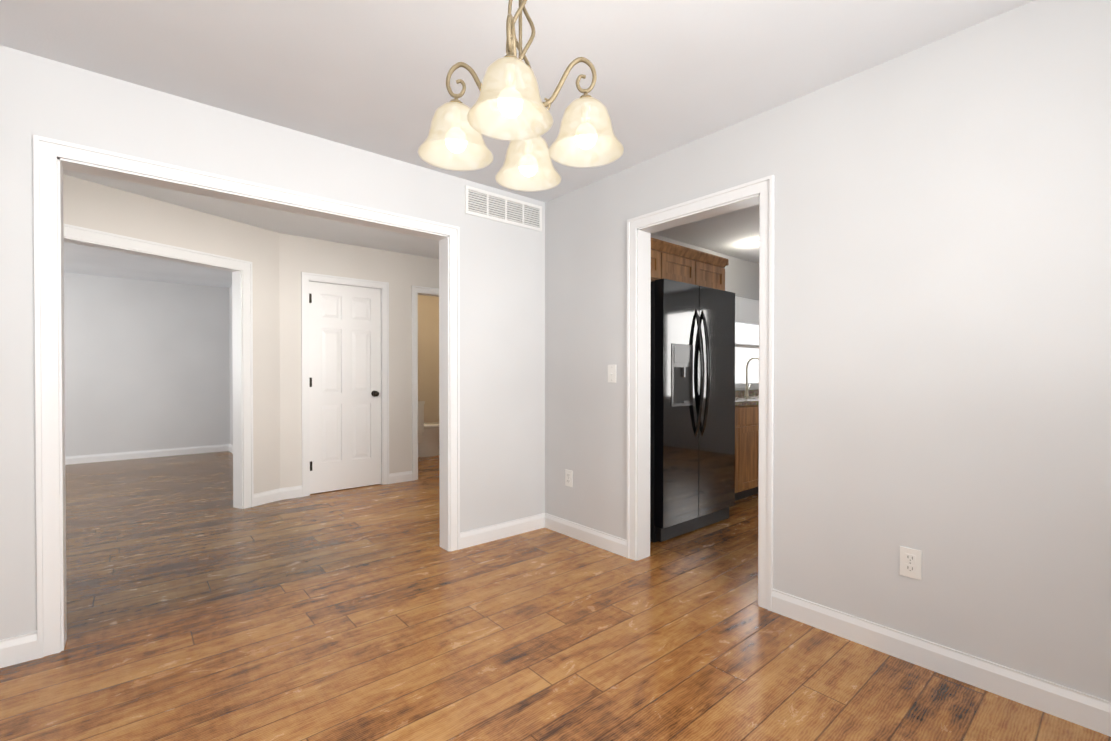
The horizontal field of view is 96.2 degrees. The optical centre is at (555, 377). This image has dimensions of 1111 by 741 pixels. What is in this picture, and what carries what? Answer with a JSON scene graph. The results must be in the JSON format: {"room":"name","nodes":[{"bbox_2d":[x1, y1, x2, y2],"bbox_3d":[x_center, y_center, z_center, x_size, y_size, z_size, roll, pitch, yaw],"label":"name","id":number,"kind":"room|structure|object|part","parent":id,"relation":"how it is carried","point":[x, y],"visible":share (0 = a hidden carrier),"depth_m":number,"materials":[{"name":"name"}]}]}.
{"room":"empty dining room","nodes":[
{"label":"empty dining room","id":0,"kind":"room"},
{"bbox_2d":[64,272,229,455],"bbox_3d":[-6.537,-0.117,6.137,4.480,2.440,0.120,0,1,-41],"label":"wall","id":1,"kind":"structure","parent":0,"point":[146,364],"depth_m":6.82,"materials":[{"name":"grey paint"}]},
{"bbox_2d":[65,444,227,464],"bbox_3d":[-6.501,1.051,6.088,4.260,0.105,0.015,0,1,-41],"label":"baseboard","id":2,"kind":"structure","parent":1,"relation":"attached to","point":[91,458],"depth_m":6.82,"materials":[{"name":"white wood"}]},
{"bbox_2d":[63,174,279,493],"bbox_3d":[-3.150,-0.095,3.405,0.120,2.440,2.620,0,1,26],"label":"wall","id":3,"kind":"structure","parent":0,"point":[94,206],"depth_m":4.21,"materials":[{"name":"beige paint"}]},
{"bbox_2d":[229,286,232,445],"bbox_3d":[-3.643,-0.116,6.105,0.120,2.440,3.690,0,1,-41],"label":"wall","id":4,"kind":"structure","parent":0,"point":[231,365],"depth_m":7.36,"materials":[{"name":"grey paint"}]},
{"bbox_2d":[228,444,291,498],"bbox_3d":[-3.700,1.051,6.078,0.015,0.105,3.630,0,1,-41],"label":"baseboard","id":5,"kind":"structure","parent":4,"relation":"attached to","point":[286,492],"depth_m":4.60,"materials":[{"name":"white wood"}]},
{"bbox_2d":[279,233,438,487],"bbox_3d":[-1.286,-0.113,5.692,3.354,2.440,0.120,0,1,-41],"label":"wall","id":6,"kind":"structure","parent":0,"point":[401,273],"depth_m":4.95,"materials":[{"name":"beige paint"}]},
{"bbox_2d":[309,281,380,493],"bbox_3d":[-2.074,0.092,4.945,0.702,2.025,0.110,0,1,-41],"label":"door","id":7,"kind":"structure","parent":6,"relation":"in","point":[345,375],"depth_m":4.95,"materials":[{"name":"white wood"}]},
{"bbox_2d":[389,471,412,483],"bbox_3d":[-1.648,1.057,5.304,0.259,0.105,0.015,0,1,-41],"label":"baseboard","id":8,"kind":"structure","parent":6,"relation":"attached to","point":[406,476],"depth_m":5.30,"materials":[{"name":"white wood"}]},
{"bbox_2d":[0,45,758,639],"bbox_3d":[0.042,-0.099,3.933,8.220,2.440,0.120,0,1,-41],"label":"wall","id":9,"kind":"structure","parent":0,"point":[502,371],"depth_m":2.58,"materials":[{"name":"grey paint"}]},
{"bbox_2d":[0,632,37,667],"bbox_3d":[-2.563,1.087,1.628,1.213,0.105,0.015,0,1,-41],"label":"baseboard","id":10,"kind":"structure","parent":9,"relation":"attached to","point":[22,648],"depth_m":1.98,"materials":[{"name":"white wood"}]},
{"bbox_2d":[33,135,459,658],"bbox_3d":[-1.411,0.074,2.692,1.931,2.112,0.156,0,1,-41],"label":"door frame","id":11,"kind":"structure","parent":9,"relation":"attached to","point":[51,161],"depth_m":2.77,"materials":[{"name":"white wood"}]},
{"bbox_2d":[460,513,543,548],"bbox_3d":[-0.369,1.072,3.503,0.696,0.105,0.015,0,1,-41],"label":"baseboard","id":12,"kind":"structure","parent":9,"relation":"attached to","point":[486,534],"depth_m":3.48,"materials":[{"name":"white wood"}]},
{"bbox_2d":[465,185,541,231],"bbox_3d":[-0.350,-1.183,3.506,0.650,0.185,0.011,0,1,-41],"label":"air vent","id":13,"kind":"object","parent":9,"relation":"in","point":[493,206],"visible":1,"depth_m":3.48,"materials":[{"name":"white metal"}]},
{"bbox_2d":[651,238,670,281],"bbox_3d":[0.424,-0.853,3.751,0.492,0.280,0.633,0,1,-41],"label":"upper cabinet","id":14,"kind":"object","parent":9,"relation":"attached to","point":[660,250],"depth_m":3.62,"materials":[{"name":"brown wood"}]},
{"bbox_2d":[671,243,702,285],"bbox_3d":[0.731,-0.855,4.014,0.552,0.280,0.633,0,1,-41],"label":"upper cabinet","id":15,"kind":"object","parent":9,"relation":"attached to","point":[672,261],"depth_m":3.84,"materials":[{"name":"brown wood"}]},
{"bbox_2d":[703,252,726,290],"bbox_3d":[1.038,-0.857,4.276,0.492,0.280,0.633,0,1,-41],"label":"upper cabinet","id":16,"kind":"object","parent":9,"relation":"attached to","point":[713,265],"depth_m":4.09,"materials":[{"name":"brown wood"}]},
{"bbox_2d":[735,296,758,389],"bbox_3d":[2.298,-0.387,5.816,1.320,1.035,0.125,0,1,-41],"label":"window","id":17,"kind":"structure","parent":9,"relation":"in","point":[746,342],"depth_m":5.77,"materials":[{"name":"white"}]},
{"bbox_2d":[735,297,758,324],"bbox_3d":[2.345,-0.749,5.759,1.220,0.270,0.049,0,1,-41],"label":"blind","id":18,"kind":"object","parent":17,"relation":"attached to","point":[746,311],"visible":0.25,"depth_m":5.56,"materials":[{"name":"fabric"}]},
{"bbox_3d":[2.279,-0.369,5.839,1.110,0.860,0.005,0,1,-41],"label":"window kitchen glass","id":19,"kind":"part","parent":17,"relation":"part of","materials":[{"name":"white"}]},
{"bbox_2d":[735,390,758,393],"bbox_3d":[2.008,0.169,5.517,2.895,0.058,0.020,0,1,-41],"label":"backsplash","id":20,"kind":"structure","parent":9,"relation":"attached to","point":[740,391],"depth_m":5.67,"materials":[{"name":"stone"}]},
{"bbox_2d":[418,295,438,422],"bbox_3d":[-2.290,-0.129,7.662,2.320,2.440,0.120,0,1,-41],"label":"wall","id":21,"kind":"structure","parent":0,"point":[428,350],"depth_m":7.84,"materials":[{"name":"beige paint"}]},
{"bbox_2d":[0,0,1033,287],"bbox_3d":[-1.152,-1.360,4.073,10.200,0.080,10.500,0,1,-41],"label":"ceiling","id":22,"kind":"structure","parent":0,"point":[372,74],"depth_m":2.05,"materials":[{"name":"paint"}]},
{"bbox_2d":[418,0,623,190],"bbox_3d":[-0.095,-0.955,1.355,0.457,0.688,0.457,0,1,-41],"label":"chandelier","id":23,"kind":"object","parent":22,"relation":"hanging from","point":[510,105],"visible":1,"depth_m":1.32,"materials":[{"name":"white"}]},
{"bbox_2d":[747,241,758,244],"bbox_3d":[1.955,-1.323,4.887,0.150,0.006,0.150,0,1,-41],"label":"recessed light","id":24,"kind":"object","parent":22,"relation":"in","point":[753,243],"visible":0.83,"depth_m":4.89,"materials":[{"name":"white"}]},
{"bbox_2d":[0,451,1110,740],"bbox_3d":[-1.152,1.149,4.093,10.200,0.060,10.500,0,1,-41],"label":"floor","id":25,"kind":"structure","parent":0,"point":[198,607],"depth_m":2.15,"materials":[{"name":"brown wood"}]},
{"bbox_2d":[418,400,438,456],"bbox_3d":[-1.801,0.704,7.047,0.755,0.785,0.470,0,1,-41],"label":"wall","id":26,"kind":"structure","parent":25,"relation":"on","point":[428,439],"depth_m":6.92,"materials":[{"name":"beige paint"}]},
{"bbox_2d":[650,278,734,542],"bbox_3d":[0.830,0.226,3.906,0.910,1.790,0.869,0,1,-41],"label":"fridge","id":27,"kind":"object","parent":25,"relation":"on","point":[692,427],"visible":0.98,"depth_m":3.53,"materials":[{"name":"black metal"}]},
{"bbox_2d":[735,406,746,500],"bbox_3d":[1.284,0.681,4.512,0.472,0.870,0.613,0,1,-41],"label":"base cabinet","id":28,"kind":"object","parent":25,"relation":"on","point":[738,409],"depth_m":4.40,"materials":[{"name":"brown wood"}]},
{"bbox_2d":[743,406,758,497],"bbox_3d":[1.575,0.679,4.761,0.533,0.870,0.613,0,1,-41],"label":"base cabinet","id":29,"kind":"object","parent":25,"relation":"on","point":[746,441],"depth_m":4.55,"materials":[{"name":"brown wood"}]},
{"bbox_2d":[735,394,758,405],"bbox_3d":[2.206,0.220,5.285,2.895,0.040,0.630,0,1,-41],"label":"countertop","id":30,"kind":"structure","parent":29,"relation":"on","point":[753,399],"depth_m":4.58,"materials":[{"name":"stone"}]},
{"bbox_2d":[744,357,758,396],"bbox_3d":[2.133,-0.012,5.306,0.118,0.421,0.227,0,1,-41],"label":"faucet","id":31,"kind":"object","parent":30,"relation":"on","point":[746,387],"visible":0.81,"depth_m":5.34,"materials":[{"name":"silver metal"}]},
{"bbox_2d":[545,0,1110,701],"bbox_3d":[1.266,-0.086,2.270,0.120,2.440,4.000,0,1,-41],"label":"wall","id":32,"kind":"structure","parent":0,"point":[943,304],"depth_m":1.95,"materials":[{"name":"grey paint"}]},
{"bbox_2d":[565,469,571,486],"bbox_3d":[0.094,0.714,3.550,0.008,0.116,0.072,0,1,-41],"label":"outlet","id":33,"kind":"object","parent":32,"relation":"attached to","point":[568,477],"visible":1,"depth_m":3.55,"materials":[{"name":"white plastic"}]},
{"bbox_2d":[544,513,626,557],"bbox_3d":[0.184,1.072,3.441,0.015,0.105,0.827,0,1,-41],"label":"baseboard","id":34,"kind":"structure","parent":32,"relation":"attached to","point":[608,542],"depth_m":3.39,"materials":[{"name":"white wood"}]},
{"bbox_2d":[608,365,615,382],"bbox_3d":[0.360,-0.029,3.223,0.019,0.116,0.072,0,1,-41],"label":"light switch","id":35,"kind":"object","parent":32,"relation":"attached to","point":[612,373],"visible":1,"depth_m":3.22,"materials":[{"name":"white plastic"}]},
{"bbox_2d":[627,175,773,610],"bbox_3d":[0.806,0.073,2.811,0.156,2.112,0.925,0,1,-41],"label":"door frame","id":36,"kind":"structure","parent":32,"relation":"attached to","point":[759,191],"depth_m":2.89,"materials":[{"name":"white wood"}]},
{"bbox_2d":[900,546,921,579],"bbox_3d":[1.422,0.741,1.996,0.008,0.116,0.072,0,1,-41],"label":"electrical outlet","id":37,"kind":"object","parent":32,"relation":"attached to","point":[910,562],"visible":1,"depth_m":1.99,"materials":[{"name":"white plastic"}]},
{"bbox_2d":[771,589,1110,736],"bbox_3d":[1.774,1.087,1.580,0.015,0.105,2.218,0,1,-41],"label":"baseboard","id":38,"kind":"structure","parent":32,"relation":"attached to","point":[1072,706],"depth_m":1.88,"materials":[{"name":"white wood"}]}
]}

